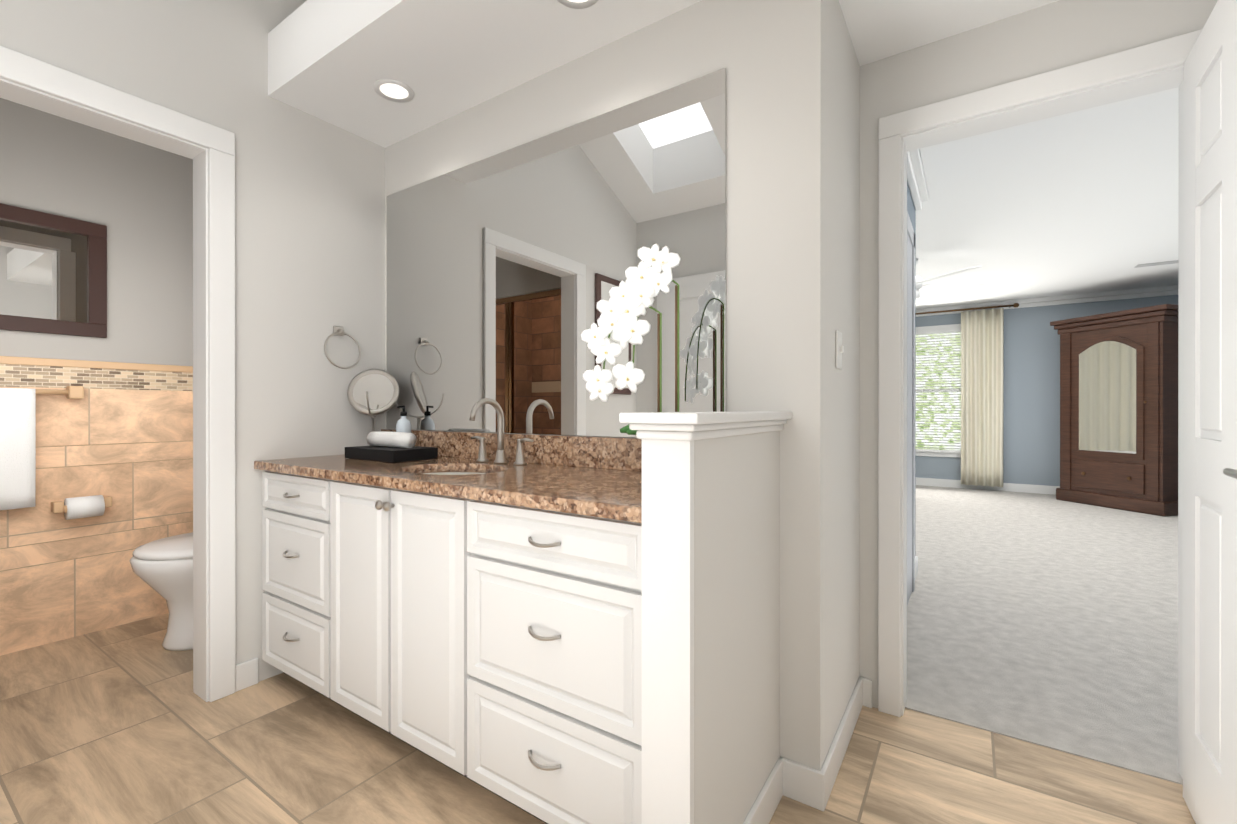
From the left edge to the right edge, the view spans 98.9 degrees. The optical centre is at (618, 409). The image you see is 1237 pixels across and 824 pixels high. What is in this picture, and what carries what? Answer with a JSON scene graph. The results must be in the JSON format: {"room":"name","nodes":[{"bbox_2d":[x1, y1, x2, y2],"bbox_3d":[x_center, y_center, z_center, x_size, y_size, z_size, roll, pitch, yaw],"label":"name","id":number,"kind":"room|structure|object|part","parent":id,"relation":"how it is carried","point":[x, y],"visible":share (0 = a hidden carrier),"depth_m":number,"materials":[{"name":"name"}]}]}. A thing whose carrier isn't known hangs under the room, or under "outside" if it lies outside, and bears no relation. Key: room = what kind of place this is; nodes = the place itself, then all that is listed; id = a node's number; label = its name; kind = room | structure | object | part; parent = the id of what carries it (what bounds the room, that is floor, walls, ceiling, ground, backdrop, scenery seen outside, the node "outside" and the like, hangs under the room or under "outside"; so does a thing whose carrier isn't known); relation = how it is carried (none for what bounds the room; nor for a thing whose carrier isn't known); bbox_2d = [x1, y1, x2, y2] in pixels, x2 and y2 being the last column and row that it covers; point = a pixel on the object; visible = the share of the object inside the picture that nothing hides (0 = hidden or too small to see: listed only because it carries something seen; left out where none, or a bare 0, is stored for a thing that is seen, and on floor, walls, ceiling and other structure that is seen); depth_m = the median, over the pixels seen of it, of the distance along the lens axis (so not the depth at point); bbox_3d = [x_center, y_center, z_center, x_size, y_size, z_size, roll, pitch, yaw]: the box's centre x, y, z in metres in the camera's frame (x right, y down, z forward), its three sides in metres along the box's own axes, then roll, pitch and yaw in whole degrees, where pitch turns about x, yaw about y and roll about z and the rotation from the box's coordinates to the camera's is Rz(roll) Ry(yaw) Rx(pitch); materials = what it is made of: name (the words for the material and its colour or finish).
{"room":"bathroom","nodes":[
{"label":"bathroom","id":0,"kind":"room"},
{"bbox_2d":[0,97,190,158],"bbox_3d":[-2.317,-1.420,1.949,1.080,0.100,2.320,0,0,34],"label":"ceiling","id":1,"kind":"structure","parent":0,"point":[90,126],"depth_m":2.56,"materials":[{"name":"white paint"}]},
{"bbox_2d":[0,98,192,365],"bbox_3d":[-2.850,-0.795,2.233,0.120,3.750,2.440,0,0,34],"label":"wall","id":2,"kind":"structure","parent":0,"point":[135,197],"depth_m":2.65,"materials":[{"name":"grey paint"}]},
{"bbox_2d":[0,203,106,337],"bbox_3d":[-2.762,-0.625,2.228,0.029,0.550,0.890,0,0,34],"label":"framed mirror","id":3,"kind":"object","parent":2,"relation":"attached to","point":[53,273],"visible":0.98,"depth_m":2.44,"materials":[{"name":"brown wood"}]},
{"bbox_2d":[0,356,192,372],"bbox_3d":[-2.763,-0.218,2.244,0.014,0.035,2.314,0,0,34],"label":"cap","id":4,"kind":"object","parent":2,"relation":"attached to","point":[76,363],"depth_m":2.56,"materials":[{"name":"brown"}]},
{"bbox_2d":[0,364,192,390],"bbox_3d":[-2.765,-0.150,2.245,0.009,0.100,2.314,0,0,34],"label":"tile border","id":5,"kind":"object","parent":2,"relation":"attached to","point":[12,375],"depth_m":2.56,"materials":[{"name":"tile"}]},
{"bbox_2d":[0,440,192,571],"bbox_3d":[-2.766,0.490,2.247,0.005,1.180,2.314,0,0,34],"label":"grout lines","id":6,"kind":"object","parent":2,"relation":"attached to","point":[92,465],"depth_m":2.58,"materials":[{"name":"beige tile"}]},
{"bbox_2d":[0,549,168,655],"bbox_3d":[-2.763,0.896,2.245,0.004,0.368,2.314,0,0,34],"label":"wall tile","id":7,"kind":"object","parent":6,"relation":"attached to","point":[43,604],"depth_m":2.50,"materials":[{"name":"beige tile"}]},
{"bbox_2d":[0,522,192,570],"bbox_3d":[-2.763,0.661,2.245,0.004,0.094,2.314,0,0,34],"label":"wall tile","id":8,"kind":"object","parent":6,"relation":"attached to","point":[29,555],"depth_m":2.54,"materials":[{"name":"beige tile"}]},
{"bbox_2d":[0,459,192,548],"bbox_3d":[-2.763,0.441,2.245,0.004,0.338,2.314,0,0,34],"label":"wall tile","id":9,"kind":"object","parent":6,"relation":"attached to","point":[149,494],"depth_m":2.61,"materials":[{"name":"beige tile"}]},
{"bbox_2d":[51,495,111,519],"bbox_3d":[-2.523,0.460,2.497,0.117,0.100,0.200,0,0,34],"label":"toilet paper holder","id":10,"kind":"object","parent":9,"relation":"attached to","point":[83,507],"visible":1,"depth_m":2.46,"materials":[{"name":"white paper"}]},
{"bbox_2d":[0,387,192,446],"bbox_3d":[-2.763,0.035,2.244,0.004,0.270,2.314,0,0,34],"label":"wall tile","id":11,"kind":"object","parent":6,"relation":"attached to","point":[104,416],"depth_m":2.63,"materials":[{"name":"beige tile"}]},
{"bbox_2d":[0,386,83,509],"bbox_3d":[-2.744,0.163,2.205,0.061,0.545,0.730,0,0,34],"label":"towel rail","id":12,"kind":"object","parent":11,"relation":"attached to","point":[17,448],"visible":1,"depth_m":2.33,"materials":[{"name":"white fabric"}]},
{"bbox_2d":[36,441,192,467],"bbox_3d":[-2.763,0.221,2.245,0.004,0.094,2.314,0,0,34],"label":"wall tile","id":13,"kind":"object","parent":6,"relation":"attached to","point":[48,457],"depth_m":2.62,"materials":[{"name":"beige tile"}]},
{"bbox_2d":[0,0,384,681],"bbox_3d":[-1.588,-0.795,1.963,0.120,3.750,1.490,0,0,34],"label":"wall","id":14,"kind":"structure","parent":0,"point":[309,231],"depth_m":2.11,"materials":[{"name":"white paint"}]},
{"bbox_2d":[1,97,192,158],"bbox_3d":[-1.862,-1.002,1.688,0.020,0.078,0.930,0,0,34],"label":"trim","id":15,"kind":"structure","parent":14,"relation":"attached to","point":[95,127],"depth_m":1.80,"materials":[{"name":"white wood"}]},
{"bbox_2d":[0,78,208,701],"bbox_3d":[-1.784,0.056,1.670,0.124,2.050,0.784,0,0,34],"label":"door frame","id":16,"kind":"structure","parent":14,"relation":"attached to","point":[200,435],"depth_m":1.97,"materials":[{"name":"white wood"}]},
{"bbox_3d":[-1.784,-0.964,1.669,0.124,0.012,0.784,0,0,34],"label":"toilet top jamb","id":17,"kind":"part","parent":16,"relation":"part of","materials":[{"name":"white wood"}]},
{"bbox_2d":[0,46,234,155],"bbox_3d":[-1.732,-1.007,1.620,0.020,0.088,0.960,0,0,34],"label":"trim","id":18,"kind":"structure","parent":14,"relation":"attached to","point":[32,73],"depth_m":1.72,"materials":[{"name":"white wood"}]},
{"bbox_2d":[208,148,235,701],"bbox_3d":[-1.488,0.058,1.986,0.020,2.044,0.082,0,0,34],"label":"trim","id":19,"kind":"structure","parent":14,"relation":"attached to","point":[221,448],"depth_m":1.98,"materials":[{"name":"white wood"}]},
{"bbox_2d":[236,658,257,691],"bbox_3d":[-1.446,1.030,2.057,0.013,0.100,0.080,0,0,34],"label":"baseboard","id":20,"kind":"structure","parent":14,"relation":"attached to","point":[246,674],"depth_m":2.05,"materials":[{"name":"white wood"}]},
{"bbox_2d":[324,326,360,368],"bbox_3d":[-1.227,-0.274,2.342,0.059,0.192,0.165,0,0,34],"label":"towel ring","id":21,"kind":"object","parent":14,"relation":"attached to","point":[338,330],"visible":0.98,"depth_m":2.34,"materials":[{"name":"silver metal"}]},
{"bbox_2d":[381,429,641,468],"bbox_3d":[-0.384,0.149,2.041,1.796,0.106,0.022,0,0,34],"label":"backsplash","id":22,"kind":"structure","parent":14,"relation":"attached to","point":[596,452],"depth_m":1.94,"materials":[{"name":"brown stone"}]},
{"bbox_2d":[268,0,701,147],"bbox_3d":[0.024,-1.384,1.477,3.100,0.250,0.510,0,0,34],"label":"ceiling","id":23,"kind":"structure","parent":0,"point":[331,61],"depth_m":1.89,"materials":[{"name":"white paint"}]},
{"bbox_2d":[373,79,414,102],"bbox_3d":[-0.886,-1.258,2.089,0.150,0.004,0.150,0,0,34],"label":"recessed light","id":24,"kind":"object","parent":23,"relation":"in","point":[394,90],"visible":1,"depth_m":2.09,"materials":[{"name":"white"}]},
{"bbox_2d":[557,0,597,8],"bbox_3d":[-0.125,-1.257,1.583,0.150,0.004,0.150,0,0,34],"label":"recessed light","id":25,"kind":"object","parent":23,"relation":"in","point":[578,4],"visible":1,"depth_m":1.64,"materials":[{"name":"white"}]},
{"bbox_2d":[385,0,775,437],"bbox_3d":[-0.857,-0.795,2.438,3.210,3.750,0.128,0,0,34],"label":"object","id":26,"kind":"object","parent":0,"point":[506,270],"depth_m":1.86,"materials":[{"name":"clear glass"}]},
{"bbox_2d":[0,613,1195,823],"bbox_3d":[-0.859,1.111,1.310,4.460,0.060,3.108,0,0,34],"label":"floor","id":27,"kind":"structure","parent":0,"point":[120,725],"depth_m":1.60,"materials":[{"name":"tile"}]},
{"bbox_2d":[130,532,192,650],"bbox_3d":[-1.900,0.649,2.596,0.495,0.861,0.744,0,0,34],"label":"toilet","id":28,"kind":"object","parent":27,"relation":"on","point":[163,567],"visible":0.19,"depth_m":2.33,"materials":[{"name":"white ceramic"}]},
{"bbox_2d":[254,465,641,823],"bbox_3d":[-0.536,0.658,1.812,1.796,0.844,0.572,0,0,34],"label":"bathroom vanity","id":29,"kind":"object","parent":27,"relation":"on","point":[456,607],"depth_m":1.40,"materials":[{"name":"white wood"}]},
{"bbox_2d":[254,454,641,516],"bbox_3d":[-0.533,0.219,1.817,1.796,0.034,0.560,0,0,34],"label":"countertop","id":30,"kind":"structure","parent":29,"relation":"on","point":[572,486],"depth_m":1.56,"materials":[{"name":"brown stone"}]},
{"bbox_2d":[347,369,398,430],"bbox_3d":[-1.103,0.008,2.385,0.171,0.384,0.171,0,0,34],"label":"makeup mirror","id":31,"kind":"object","parent":30,"relation":"on","point":[371,392],"visible":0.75,"depth_m":2.38,"materials":[{"name":"silver metal"}]},
{"bbox_2d":[345,431,437,462],"bbox_3d":[-0.933,0.146,2.171,0.340,0.110,0.200,0,0,34],"label":"tray","id":32,"kind":"object","parent":30,"relation":"on","point":[392,447],"visible":1,"depth_m":2.10,"materials":[{"name":"black paint"}]},
{"bbox_2d":[396,405,410,432],"bbox_3d":[-0.956,0.091,2.354,0.064,0.218,0.064,0,0,34],"label":"soap dispenser","id":33,"kind":"object","parent":30,"relation":"on","point":[403,423],"visible":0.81,"depth_m":2.33,"materials":[{"name":"white ceramic"}]},
{"bbox_2d":[418,465,493,476],"bbox_3d":[-0.563,0.301,1.816,0.429,0.154,0.327,0,0,34],"label":"sink","id":34,"kind":"object","parent":30,"relation":"in","point":[454,469],"depth_m":1.98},
{"bbox_2d":[470,398,533,464],"bbox_3d":[-0.477,0.080,1.944,0.325,0.244,0.173,0,0,34],"label":"faucet","id":35,"kind":"object","parent":30,"relation":"on","point":[500,457],"visible":1,"depth_m":1.98,"materials":[{"name":"silver metal"}]},
{"bbox_2d":[581,244,680,434],"bbox_3d":[0.089,-0.129,1.478,0.343,0.661,0.210,0,0,34],"label":"orchid","id":36,"kind":"object","parent":30,"relation":"on","point":[625,306],"visible":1,"depth_m":1.47,"materials":[{"name":"white plant"}]},
{"bbox_2d":[694,431,779,823],"bbox_3d":[0.258,0.566,1.290,0.100,1.030,0.565,0,0,34],"label":"wall","id":37,"kind":"structure","parent":0,"point":[736,617],"depth_m":1.22,"materials":[{"name":"white paint"}]},
{"bbox_2d":[642,439,693,823],"bbox_3d":[0.097,0.566,1.048,0.108,1.030,0.018,0,0,34],"label":"half wall end","id":38,"kind":"structure","parent":37,"relation":"attached to","point":[667,631],"depth_m":1.04,"materials":[{"name":"white paint"}]},
{"bbox_2d":[619,411,791,440],"bbox_3d":[0.243,0.033,1.267,0.172,0.053,0.619,0,0,34],"label":"wall cap","id":39,"kind":"object","parent":37,"relation":"on","point":[686,426],"visible":1,"depth_m":1.05,"materials":[{"name":"white wood"}]},
{"bbox_2d":[743,757,782,823],"bbox_3d":[0.305,1.031,1.260,0.013,0.100,0.565,0,0,34],"label":"baseboard","id":40,"kind":"structure","parent":37,"relation":"attached to","point":[765,805],"depth_m":1.38,"materials":[{"name":"white wood"}]},
{"bbox_2d":[776,0,915,770],"bbox_3d":[1.206,-0.795,2.499,0.155,3.750,2.500,0,0,34],"label":"wall","id":41,"kind":"structure","parent":0,"point":[817,191],"depth_m":1.49,"materials":[{"name":"white paint"}]},
{"bbox_2d":[780,758,824,810],"bbox_3d":[0.504,1.031,1.459,0.123,0.100,0.013,0,0,34],"label":"baseboard strip","id":42,"kind":"object","parent":41,"relation":"attached to","point":[803,784],"visible":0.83,"depth_m":1.45,"materials":[{"name":"white wood"}]},
{"bbox_2d":[836,330,843,369],"bbox_3d":[0.680,-0.182,1.619,0.016,0.115,0.070,0,0,34],"label":"light switch","id":43,"kind":"object","parent":41,"relation":"attached to","point":[839,349],"visible":1,"depth_m":1.61,"materials":[{"name":"white plastic"}]},
{"bbox_2d":[821,678,862,807],"bbox_3d":[0.723,1.030,1.688,0.013,0.100,0.610,0,0,34],"label":"baseboard","id":44,"kind":"structure","parent":41,"relation":"attached to","point":[835,755],"depth_m":1.62,"materials":[{"name":"white wood"}]},
{"bbox_2d":[907,211,914,604],"bbox_3d":[1.502,0.014,2.783,0.024,2.130,0.980,0,0,34],"label":"door frame","id":45,"kind":"structure","parent":41,"relation":"attached to","point":[910,410],"depth_m":3.03,"materials":[{"name":"grey wood"}]},
{"bbox_2d":[915,556,917,579],"bbox_3d":[1.484,1.024,2.766,0.014,0.110,1.750,0,0,34],"label":"baseboard","id":46,"kind":"structure","parent":41,"relation":"attached to","point":[916,564],"depth_m":3.41,"materials":[{"name":"white wood"}]},
{"bbox_2d":[907,149,928,210],"bbox_3d":[1.504,-1.361,2.738,0.075,0.100,1.770,0,0,34],"label":"crown molding","id":47,"kind":"structure","parent":41,"relation":"attached to","point":[916,180],"depth_m":3.08,"materials":[{"name":"white wood"}]},
{"bbox_2d":[839,0,1058,65],"bbox_3d":[1.171,-1.384,1.386,1.090,0.250,0.610,0,0,34],"label":"ceiling","id":48,"kind":"structure","parent":0,"point":[879,29],"depth_m":1.71,"materials":[{"name":"white paint"}]},
{"bbox_2d":[860,0,1217,707],"bbox_3d":[2.122,-0.219,1.192,2.890,2.600,0.120,0,0,34],"label":"wall","id":49,"kind":"structure","parent":0,"point":[1059,34],"depth_m":1.80,"materials":[{"name":"white paint"}]},
{"bbox_2d":[859,677,871,707],"bbox_3d":[0.900,1.030,1.928,0.043,0.100,0.013,0,0,34],"label":"baseboard","id":50,"kind":"structure","parent":49,"relation":"attached to","point":[867,692],"depth_m":1.92,"materials":[{"name":"white wood"}]},
{"bbox_2d":[878,29,1201,779],"bbox_3d":[1.329,0.019,1.710,0.867,2.122,0.142,0,0,34],"label":"door frame","id":51,"kind":"structure","parent":49,"relation":"attached to","point":[889,397],"depth_m":1.85,"materials":[{"name":"white wood"}]},
{"bbox_3d":[1.295,-1.002,1.659,0.867,0.078,0.020,0,0,34],"label":"top bathroom door trim","id":52,"kind":"part","parent":51,"relation":"part of","materials":[{"name":"white wood"}]},
{"bbox_3d":[1.333,-0.964,1.717,0.735,0.012,0.124,0,0,34],"label":"door jamb","id":53,"kind":"part","parent":51,"relation":"part of","materials":[{"name":"white wood"}]},
{"bbox_2d":[1183,0,1236,823],"bbox_3d":[1.369,0.058,1.163,0.147,2.030,0.720,0,0,36],"label":"bedroom door","id":54,"kind":"structure","parent":49,"relation":"in","point":[1210,451],"depth_m":1.28,"materials":[{"name":"white wood"}]},
{"bbox_2d":[915,295,1177,485],"bbox_3d":[4.301,-0.221,7.539,6.300,2.590,0.120,0,0,34],"label":"wall","id":55,"kind":"structure","parent":0,"point":[1031,417],"depth_m":6.80,"materials":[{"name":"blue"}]},
{"bbox_2d":[915,324,960,457],"bbox_3d":[4.409,-0.256,7.358,0.900,1.820,0.059,0,0,34],"label":"bedroom window","id":56,"kind":"structure","parent":55,"relation":"in","point":[938,398],"depth_m":7.34,"materials":[{"name":"white glass"}]},
{"bbox_2d":[916,303,1018,314],"bbox_3d":[4.378,-1.336,7.311,1.847,0.060,0.169,0,0,34],"label":"curtain rod","id":57,"kind":"object","parent":55,"relation":"attached to","point":[1015,305],"visible":0.58,"depth_m":7.02,"materials":[{"name":"brown metal"}]},
{"bbox_2d":[961,308,1003,486],"bbox_3d":[4.789,-0.153,6.976,0.464,2.315,0.094,0,0,34],"label":"curtain","id":58,"kind":"object","parent":57,"relation":"hanging from","point":[982,354],"visible":1,"depth_m":6.97,"materials":[{"name":"beige fabric"}]},
{"bbox_2d":[915,477,1059,494],"bbox_3d":[4.210,1.019,7.521,5.930,0.110,0.014,0,0,34],"label":"baseboard","id":59,"kind":"structure","parent":55,"relation":"attached to","point":[1029,488],"depth_m":7.00,"materials":[{"name":"white wood"}]},
{"bbox_2d":[916,285,1177,316],"bbox_3d":[4.193,-1.366,7.492,5.930,0.100,0.075,0,0,34],"label":"crown molding","id":60,"kind":"structure","parent":55,"relation":"attached to","point":[1111,295],"depth_m":6.56,"materials":[{"name":"white wood"}]},
{"bbox_2d":[916,87,1178,308],"bbox_3d":[2.535,-1.463,4.887,6.300,0.100,6.490,0,0,34],"label":"ceiling","id":61,"kind":"structure","parent":0,"point":[1085,201],"depth_m":3.70,"materials":[{"name":"white paint"}]},
{"bbox_2d":[916,258,986,298],"bbox_3d":[2.746,-1.223,5.030,1.258,0.380,1.289,0,0,34],"label":"ceiling fan","id":62,"kind":"object","parent":61,"relation":"hanging from","point":[919,282],"visible":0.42,"depth_m":4.92,"materials":[{"name":"white"}]},
{"bbox_2d":[1134,260,1178,267],"bbox_3d":[5.238,-1.410,5.111,0.350,0.006,0.120,0,0,34],"label":"ceiling vent","id":63,"kind":"object","parent":61,"relation":"in","point":[1156,263],"visible":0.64,"depth_m":5.11,"materials":[{"name":"grey metal"}]},
{"label":"outside","id":64,"kind":"structure","parent":0,"visible":0},
{"bbox_2d":[905,485,1182,784],"bbox_3d":[2.540,1.105,4.897,6.300,0.064,6.632,0,0,34],"label":"floor carpet","id":65,"kind":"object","parent":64,"point":[1048,620],"visible":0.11,"depth_m":2.65,"materials":[{"name":"white carpet"}]},
{"bbox_2d":[1050,304,1177,516],"bbox_3d":[5.591,0.012,5.856,0.630,2.120,1.120,0,0,-14],"label":"armoire","id":66,"kind":"object","parent":65,"relation":"on","point":[1119,410],"visible":0.9,"depth_m":5.65,"materials":[{"name":"brown wood"}]}
]}

